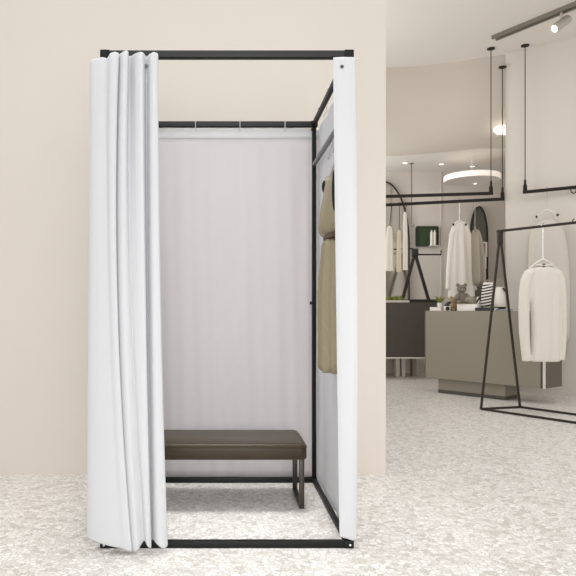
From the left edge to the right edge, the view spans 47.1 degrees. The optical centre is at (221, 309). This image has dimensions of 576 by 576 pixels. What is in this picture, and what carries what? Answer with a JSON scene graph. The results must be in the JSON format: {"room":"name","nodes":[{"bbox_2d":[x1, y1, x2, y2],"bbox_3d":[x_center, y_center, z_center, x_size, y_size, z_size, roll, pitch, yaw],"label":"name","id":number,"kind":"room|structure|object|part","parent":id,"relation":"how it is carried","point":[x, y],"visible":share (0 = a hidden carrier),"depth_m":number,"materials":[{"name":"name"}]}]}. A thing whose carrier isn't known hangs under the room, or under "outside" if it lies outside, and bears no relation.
{"room":"clothing store","nodes":[
{"label":"clothing store","id":0,"kind":"room"},
{"bbox_2d":[0,0,385,473],"bbox_3d":[-2.017,-1.030,3.921,5.966,4.000,0.118,0,0,0],"label":"wall","id":1,"kind":"structure","parent":0,"point":[48,47],"depth_m":3.86,"materials":[{"name":"beige paint"}]},
{"bbox_2d":[0,373,575,575],"bbox_3d":[1.000,1.020,3.950,12.000,0.100,12.900,0,0,0],"label":"floor","id":2,"kind":"structure","parent":0,"point":[465,489],"depth_m":3.11,"materials":[{"name":"stone"}]},
{"bbox_2d":[100,50,353,547],"bbox_3d":[0.020,-0.043,3.174,1.031,2.026,1.039,0,0,0],"label":"frame","id":3,"kind":"object","parent":2,"relation":"on","point":[162,54],"visible":0.52,"depth_m":2.99,"materials":[{"name":"black metal"}]},
{"bbox_2d":[87,52,131,551],"bbox_3d":[-0.451,-0.049,3.139,0.186,2.018,1.120,0,0,0],"label":"curtain","id":4,"kind":"object","parent":3,"relation":"hanging from","point":[108,521],"visible":0.88,"depth_m":2.60,"materials":[{"name":"white fabric"}]},
{"bbox_2d":[116,50,167,550],"bbox_3d":[-0.331,-0.034,2.623,0.228,1.985,0.064,0,0,-2],"label":"curtain","id":5,"kind":"object","parent":3,"relation":"hanging from","point":[137,167],"visible":0.92,"depth_m":2.60,"materials":[{"name":"white fabric"}]},
{"bbox_2d":[159,120,318,476],"bbox_3d":[0.032,-0.053,3.684,1.028,2.014,0.057,0,0,0],"label":"curtain","id":6,"kind":"object","parent":3,"relation":"hanging from","point":[235,204],"visible":0.72,"depth_m":3.70,"materials":[{"name":"white fabric"}]},
{"bbox_3d":[0.516,-0.042,3.673,0.022,1.968,0.022,0,0,0],"label":"post","id":7,"kind":"part","parent":3,"relation":"part of","materials":[{"name":"black metal"}]},
{"bbox_3d":[0.517,-0.813,3.175,0.025,0.024,0.990,0,0,0],"label":"garment rail","id":8,"kind":"part","parent":3,"relation":"part of","materials":[{"name":"grey metal"}]},
{"bbox_2d":[316,57,357,540],"bbox_3d":[0.531,-0.046,3.163,0.100,2.025,1.073,0,0,4],"label":"curtain","id":9,"kind":"object","parent":3,"relation":"hanging from","point":[337,394],"visible":0.79,"depth_m":2.63,"materials":[{"name":"white fabric"}]},
{"bbox_2d":[164,430,306,508],"bbox_3d":[0.004,0.806,3.325,0.815,0.327,0.396,0,0,0],"label":"bench","id":10,"kind":"object","parent":2,"relation":"on","point":[178,444],"visible":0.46,"depth_m":3.17,"materials":[{"name":"brown leather"}]},
{"bbox_3d":[0.004,0.682,3.325,0.809,0.079,0.390,0,0,0],"label":"seat","id":11,"kind":"part","parent":10,"relation":"part of","materials":[{"name":"brown leather"}]},
{"bbox_3d":[0.388,0.846,3.342,0.024,0.248,0.315,0,0,0],"label":"leg frame","id":12,"kind":"part","parent":10,"relation":"part of","materials":[{"name":"brown metal"}]},
{"bbox_2d":[386,303,436,375],"bbox_3d":[2.168,0.437,9.512,1.605,1.067,0.935,0,0,0],"label":"cabinet","id":13,"kind":"object","parent":2,"relation":"on","point":[405,322],"visible":0.41,"depth_m":9.05,"materials":[{"name":"brown paint"}]},
{"bbox_3d":[2.552,0.823,9.560,0.055,0.294,0.120,0,0,0],"label":"leg","id":14,"kind":"part","parent":13,"relation":"part of","materials":[{"name":"beige"}]},
{"bbox_2d":[386,295,408,302],"bbox_3d":[1.989,-0.142,9.310,1.245,0.120,0.380,0,0,0],"label":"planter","id":15,"kind":"object","parent":13,"relation":"on","point":[395,299],"visible":0.2,"depth_m":9.12,"materials":[{"name":"beige"}]},
{"bbox_2d":[386,300,408,302],"bbox_3d":[1.989,-0.112,9.310,1.245,0.030,0.380,0,0,0],"label":"tray","id":16,"kind":"object","parent":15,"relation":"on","point":[387,301],"depth_m":9.12,"materials":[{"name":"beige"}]},
{"bbox_3d":[2.632,0.823,9.560,0.055,0.294,0.120,0,0,0],"label":"leg","id":17,"kind":"part","parent":13,"relation":"part of","materials":[{"name":"beige"}]},
{"bbox_3d":[2.792,0.823,9.560,0.055,0.294,0.120,0,0,0],"label":"leg","id":18,"kind":"part","parent":13,"relation":"part of","materials":[{"name":"brown metal"}]},
{"bbox_2d":[393,248,441,298],"bbox_3d":[2.748,-0.493,9.548,0.911,0.804,0.063,0,0,-2],"label":"clothes rack","id":19,"kind":"object","parent":13,"relation":"on","point":[415,254],"visible":0.88,"depth_m":9.53,"materials":[{"name":"brown metal"}]},
{"bbox_3d":[2.716,-0.460,9.550,0.234,0.737,0.038,0,0,0],"label":"leg","id":20,"kind":"part","parent":19,"relation":"part of","materials":[{"name":"black metal"}]},
{"bbox_3d":[2.920,-0.460,9.550,0.248,0.738,0.038,0,0,0],"label":"leg","id":21,"kind":"part","parent":19,"relation":"part of","materials":[{"name":"black metal"}]},
{"bbox_2d":[409,299,438,302],"bbox_3d":[2.829,-0.119,9.265,0.349,0.045,0.370,0,0,0],"label":"serving tray","id":22,"kind":"object","parent":13,"relation":"on","point":[410,300],"visible":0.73,"depth_m":9.08,"materials":[{"name":"black"}]},
{"bbox_2d":[425,311,561,399],"bbox_3d":[2.967,0.493,7.273,0.371,0.954,1.406,0,0,-38],"label":"counter","id":23,"kind":"object","parent":2,"relation":"on","point":[455,341],"depth_m":7.18,"materials":[{"name":"beige paint"}]},
{"bbox_3d":[2.535,0.408,7.818,0.371,0.784,0.014,0,0,-38],"label":"panel","id":24,"kind":"part","parent":23,"relation":"part of","materials":[{"name":"beige paint"}]},
{"bbox_2d":[430,307,443,310],"bbox_3d":[2.579,-0.007,7.793,0.140,0.046,0.148,0,0,-38],"label":"book","id":25,"kind":"object","parent":23,"relation":"on","point":[431,308],"visible":0.84,"depth_m":7.73,"materials":[{"name":"beige paper"}]},
{"bbox_2d":[434,296,443,306],"bbox_3d":[2.587,-0.099,7.776,0.160,0.138,0.113,0,0,0],"label":"potted plant","id":26,"kind":"object","parent":25,"relation":"on","point":[440,299],"visible":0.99,"depth_m":7.76,"materials":[{"name":"green plant"}]},
{"bbox_2d":[444,305,450,310],"bbox_3d":[2.592,-0.019,7.527,0.075,0.069,0.056,0,0,6],"label":"camera","id":27,"kind":"object","parent":23,"relation":"on","point":[447,307],"visible":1,"depth_m":7.52,"materials":[{"name":"white plastic"}]},
{"bbox_2d":[450,296,456,310],"bbox_3d":[2.692,-0.070,7.566,0.122,0.170,0.106,0,0,0],"label":"teddy bear","id":28,"kind":"object","parent":23,"relation":"on","point":[453,300],"visible":0.73,"depth_m":7.55},
{"bbox_2d":[457,304,483,310],"bbox_3d":[2.796,-0.023,7.370,0.153,0.078,0.252,0,0,-38],"label":"gift box","id":29,"kind":"object","parent":23,"relation":"on","point":[460,307],"visible":0.73,"depth_m":7.31,"materials":[{"name":"white cardboard"}]},
{"bbox_2d":[455,283,469,303],"bbox_3d":[2.715,-0.181,7.405,0.172,0.235,0.133,0,0,0],"label":"teddy bear","id":30,"kind":"object","parent":29,"relation":"on","point":[460,297],"visible":1,"depth_m":7.38},
{"bbox_2d":[464,296,476,303],"bbox_3d":[2.792,-0.104,7.375,0.087,0.086,0.120,0,0,-38],"label":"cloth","id":31,"kind":"object","parent":29,"relation":"on","point":[472,300],"visible":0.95,"depth_m":7.33,"materials":[{"name":"beige fabric"}]},
{"bbox_2d":[475,308,497,310],"bbox_3d":[2.934,-0.003,7.197,0.190,0.037,0.219,0,0,-38],"label":"book","id":32,"kind":"object","parent":23,"relation":"on","point":[476,309],"visible":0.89,"depth_m":7.14,"materials":[{"name":"black paper"}]},
{"bbox_2d":[481,279,492,306],"bbox_3d":[2.936,-0.183,7.230,0.141,0.299,0.110,0,0,0],"label":"striped bag","id":33,"kind":"object","parent":32,"relation":"on","point":[487,287],"visible":0.91,"depth_m":7.19,"materials":[{"name":"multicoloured fabric"}]},
{"bbox_2d":[496,309,517,310],"bbox_3d":[3.088,0.005,7.061,0.170,0.021,0.183,0,0,-38],"label":"book","id":34,"kind":"object","parent":23,"relation":"on","point":[496,309],"visible":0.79,"depth_m":7.00,"materials":[{"name":"white paper"}]},
{"bbox_2d":[494,279,505,308],"bbox_3d":[3.041,-0.169,7.154,0.133,0.328,0.126,0,0,0],"label":"bag","id":35,"kind":"object","parent":34,"relation":"on","point":[500,295],"visible":0.77,"depth_m":7.11,"materials":[{"name":"white fabric"}]},
{"bbox_3d":[3.394,0.408,6.744,0.358,0.784,0.045,0,0,-38],"label":"panel","id":36,"kind":"part","parent":23,"relation":"part of","materials":[{"name":"beige paint"}]},
{"bbox_2d":[480,221,575,423],"bbox_3d":[3.167,0.101,5.689,0.461,1.735,1.812,0,0,-33],"label":"clothes rack","id":37,"kind":"object","parent":2,"relation":"on","point":[499,232],"visible":1,"depth_m":6.30,"materials":[{"name":"black metal"}]},
{"bbox_3d":[2.584,0.122,6.306,0.193,1.675,0.022,0,0,11],"label":"leg","id":38,"kind":"part","parent":37,"relation":"part of","materials":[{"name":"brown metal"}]},
{"bbox_3d":[2.804,0.122,6.371,0.332,1.678,0.026,0,0,-31],"label":"leg","id":39,"kind":"part","parent":37,"relation":"part of","materials":[{"name":"brown metal"}]},
{"bbox_3d":[3.117,-0.754,5.597,0.025,0.025,1.710,0,0,-33],"label":"rail","id":40,"kind":"part","parent":37,"relation":"part of","materials":[{"name":"brown metal"}]},
{"bbox_2d":[529,223,556,267],"bbox_3d":[2.904,-0.575,5.927,0.256,0.413,0.016,0,0,0],"label":"hanger","id":41,"kind":"object","parent":37,"relation":"hanging from","point":[542,223],"visible":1,"depth_m":5.92,"materials":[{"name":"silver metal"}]},
{"bbox_2d":[518,264,566,361],"bbox_3d":[2.895,0.029,5.929,0.426,0.884,0.130,0,0,0],"label":"sweater","id":42,"kind":"object","parent":41,"relation":"hanging from","point":[542,289],"visible":1,"depth_m":5.88,"materials":[{"name":"beige fabric"}]},
{"bbox_2d":[386,172,504,368],"bbox_3d":[1.775,-0.730,10.060,5.950,3.400,0.120,0,0,0],"label":"wall","id":43,"kind":"structure","parent":0,"point":[422,182],"depth_m":10.00,"materials":[{"name":"beige paint"}]},
{"bbox_2d":[386,181,409,299],"bbox_3d":[2.456,-1.038,9.955,0.782,1.819,0.050,0,0,0],"label":"arched mirror","id":44,"kind":"object","parent":43,"relation":"attached to","point":[395,281],"visible":0.34,"depth_m":9.95,"materials":[{"name":"grey mirror"}]},
{"bbox_2d":[386,369,424,372],"bbox_3d":[1.700,0.940,9.992,5.800,0.060,0.015,0,0,0],"label":"baseboard","id":45,"kind":"structure","parent":43,"relation":"attached to","point":[387,370],"depth_m":9.98,"materials":[{"name":"beige paint"}]},
{"bbox_2d":[415,226,439,246],"bbox_3d":[3.119,-1.109,9.918,0.339,0.309,0.135,0,0,0],"label":"display niche","id":46,"kind":"object","parent":43,"relation":"attached to","point":[422,233],"visible":1,"depth_m":9.96,"materials":[{"name":"green paint"}]},
{"bbox_2d":[430,230,432,244],"bbox_3d":[3.168,-1.085,9.900,0.044,0.236,0.044,0,0,0],"label":"bottle","id":47,"kind":"object","parent":46,"relation":"on","point":[431,232],"visible":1,"depth_m":9.88,"materials":[{"name":"white plastic"}]},
{"bbox_2d":[433,230,435,244],"bbox_3d":[3.213,-1.085,9.900,0.044,0.236,0.044,0,0,0],"label":"bottle","id":48,"kind":"object","parent":46,"relation":"on","point":[434,232],"visible":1,"depth_m":9.88,"materials":[{"name":"white plastic"}]},
{"bbox_2d":[440,172,441,302],"bbox_3d":[3.340,-0.565,9.992,0.012,3.069,0.015,0,0,0],"label":"trim","id":49,"kind":"structure","parent":43,"relation":"attached to","point":[440,172],"depth_m":9.98,"materials":[{"name":"beige paint"}]},
{"bbox_2d":[470,206,487,299],"bbox_3d":[3.904,-0.857,9.955,0.267,1.425,0.050,0,0,0],"label":"arched mirror","id":50,"kind":"object","parent":43,"relation":"attached to","point":[478,220],"visible":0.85,"depth_m":9.95,"materials":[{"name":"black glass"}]},
{"bbox_2d":[483,242,486,256],"bbox_3d":[3.898,-0.898,9.852,0.129,0.224,0.145,0,0,0],"label":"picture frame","id":51,"kind":"object","parent":50,"relation":"attached to","point":[484,243],"visible":0.33,"depth_m":9.80,"materials":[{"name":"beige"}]},
{"bbox_2d":[446,221,476,297],"bbox_3d":[2.896,-0.603,7.938,0.373,0.929,0.127,0,0,0],"label":"shirt","id":52,"kind":"object","parent":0,"point":[459,261],"visible":0.86,"depth_m":7.90,"materials":[{"name":"beige fabric"}]},
{"bbox_2d":[386,0,575,171],"bbox_3d":[2.900,-2.565,6.990,8.200,0.931,6.120,0,0,0],"label":"ceiling","id":53,"kind":"structure","parent":0,"point":[444,84],"depth_m":7.99,"materials":[{"name":"white paint"}]},
{"bbox_2d":[409,163,414,227],"bbox_3d":[2.723,-1.638,9.402,0.067,0.926,0.059,0,0,-37],"label":"rod","id":54,"kind":"object","parent":53,"relation":"hanging from","point":[409,163],"visible":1,"depth_m":9.39,"materials":[{"name":"grey metal"}]},
{"bbox_3d":[2.736,-1.637,9.400,0.056,0.924,0.018,0,0,0],"label":"rod","id":55,"kind":"part","parent":54,"relation":"part of","materials":[{"name":"grey metal"}]},
{"bbox_2d":[386,47,494,197],"bbox_3d":[2.481,-2.180,7.713,1.387,1.700,0.088,0,0,10],"label":"rail","id":56,"kind":"object","parent":53,"relation":"hanging from","point":[490,192],"visible":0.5,"depth_m":7.67,"materials":[{"name":"black metal"}]},
{"bbox_3d":[2.477,-1.347,7.714,1.351,0.034,0.034,0,0,10],"label":"rail","id":57,"kind":"part","parent":56,"relation":"part of","materials":[{"name":"brown metal"}]},
{"bbox_2d":[386,65,506,206],"bbox_3d":[2.620,-2.159,7.988,1.562,1.741,0.087,0,0,19],"label":"rail","id":58,"kind":"object","parent":53,"relation":"hanging from","point":[502,198],"visible":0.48,"depth_m":7.83,"materials":[{"name":"black metal"}]},
{"bbox_2d":[386,206,393,270],"bbox_3d":[2.089,-0.906,8.171,0.105,0.851,0.056,0,0,0],"label":"shirt","id":59,"kind":"object","parent":58,"relation":"hanging from","point":[389,234],"visible":0.88,"depth_m":8.15,"materials":[{"name":"beige fabric"}]},
{"bbox_2d":[396,202,401,271],"bbox_3d":[2.198,-0.898,8.133,0.065,0.866,0.056,0,0,0],"label":"shirt","id":60,"kind":"object","parent":58,"relation":"hanging from","point":[398,254],"visible":1,"depth_m":8.11,"materials":[{"name":"beige fabric"}]},
{"bbox_2d":[402,202,407,269],"bbox_3d":[2.268,-0.910,8.109,0.064,0.842,0.056,0,0,0],"label":"shirt","id":61,"kind":"object","parent":58,"relation":"hanging from","point":[405,233],"visible":1,"depth_m":8.09,"materials":[{"name":"beige fabric"}]},
{"bbox_3d":[2.616,-1.306,7.989,1.527,0.034,0.034,0,0,19],"label":"rail","id":62,"kind":"part","parent":58,"relation":"part of","materials":[{"name":"brown metal"}]},
{"bbox_2d":[452,199,466,225],"bbox_3d":[2.866,-1.174,7.903,0.175,0.330,0.026,0,0,0],"label":"hanger","id":63,"kind":"object","parent":58,"relation":"hanging from","point":[458,199],"visible":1,"depth_m":7.90,"materials":[{"name":"silver metal"}]},
{"bbox_3d":[3.317,-2.089,7.747,0.010,1.566,0.010,0,0,0],"label":"rod","id":64,"kind":"part","parent":58,"relation":"part of","materials":[{"name":"brown metal"}]},
{"bbox_2d":[444,157,500,185],"bbox_3d":[3.435,-1.929,9.000,0.740,0.340,0.740,0,0,0],"label":"ceiling lamp","id":65,"kind":"object","parent":53,"relation":"attached to","point":[471,177],"visible":0.99,"depth_m":8.84,"materials":[{"name":"beige paint"}]},
{"bbox_2d":[491,1,575,40],"bbox_3d":[3.651,-2.907,6.250,0.210,0.245,2.402,0,0,-33],"label":"track light","id":66,"kind":"object","parent":53,"relation":"attached to","point":[557,26],"visible":1,"depth_m":6.70,"materials":[{"name":"grey metal"}]},
{"bbox_2d":[521,44,575,193],"bbox_3d":[4.063,-2.179,7.088,1.535,1.701,0.087,0,0,36],"label":"rail","id":67,"kind":"object","parent":53,"relation":"hanging from","point":[525,191],"visible":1,"depth_m":7.49,"materials":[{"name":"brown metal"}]},
{"bbox_3d":[3.474,-2.188,7.508,0.010,1.684,0.010,0,0,0],"label":"rod","id":68,"kind":"part","parent":67,"relation":"part of","materials":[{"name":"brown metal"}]},
{"bbox_3d":[4.067,-1.346,7.085,1.500,0.034,0.034,0,0,36],"label":"rail","id":69,"kind":"part","parent":67,"relation":"part of","materials":[{"name":"brown metal"}]},
{"bbox_2d":[505,37,575,396],"bbox_3d":[4.785,-1.030,7.210,2.226,4.000,5.878,0,0,-22],"label":"wall","id":70,"kind":"structure","parent":0,"point":[551,67],"depth_m":7.51,"materials":[{"name":"beige paint"}]},
{"bbox_2d":[493,125,504,136],"bbox_3d":[3.460,-2.206,8.185,0.250,0.120,0.330,0,0,0],"label":"lamp","id":71,"kind":"object","parent":70,"relation":"attached to","point":[498,129],"visible":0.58,"depth_m":8.03,"materials":[{"name":"white"}]},
{"bbox_2d":[535,187,558,217],"bbox_3d":[3.660,-1.209,7.376,0.245,0.340,0.026,0,0,41],"label":"hanger","id":72,"kind":"object","parent":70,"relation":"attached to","point":[536,216],"visible":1,"depth_m":7.38,"materials":[{"name":"silver metal"}]},
{"bbox_2d":[528,219,569,343],"bbox_3d":[3.670,-0.273,7.372,0.448,1.491,0.097,0,0,39],"label":"dress","id":73,"kind":"object","parent":72,"relation":"hanging from","point":[548,243],"visible":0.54,"depth_m":7.31,"materials":[{"name":"beige fabric"}]},
{"bbox_3d":[0.517,-0.729,2.970,0.019,0.218,0.304,0,0,0],"label":"hanger","id":74,"kind":"object","parent":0,"visible":0},
{"bbox_2d":[317,169,336,373],"bbox_3d":[0.499,-0.167,2.969,0.122,0.909,0.381,0,0,0],"label":"dress","id":75,"kind":"object","parent":74,"relation":"hanging from","point":[326,294],"visible":0.63,"depth_m":2.90,"materials":[{"name":"beige fabric"}]},
{"bbox_3d":[3.031,-1.130,7.846,0.067,0.418,0.198,0,0,0],"label":"hanger","id":76,"kind":"object","parent":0,"visible":0},
{"bbox_2d":[471,229,485,286],"bbox_3d":[3.067,-0.618,7.854,0.128,0.692,0.322,0,0,0],"label":"jacket","id":77,"kind":"object","parent":76,"relation":"hanging from","point":[477,248],"visible":0.99,"depth_m":7.74,"materials":[{"name":"beige fabric"}]}
]}

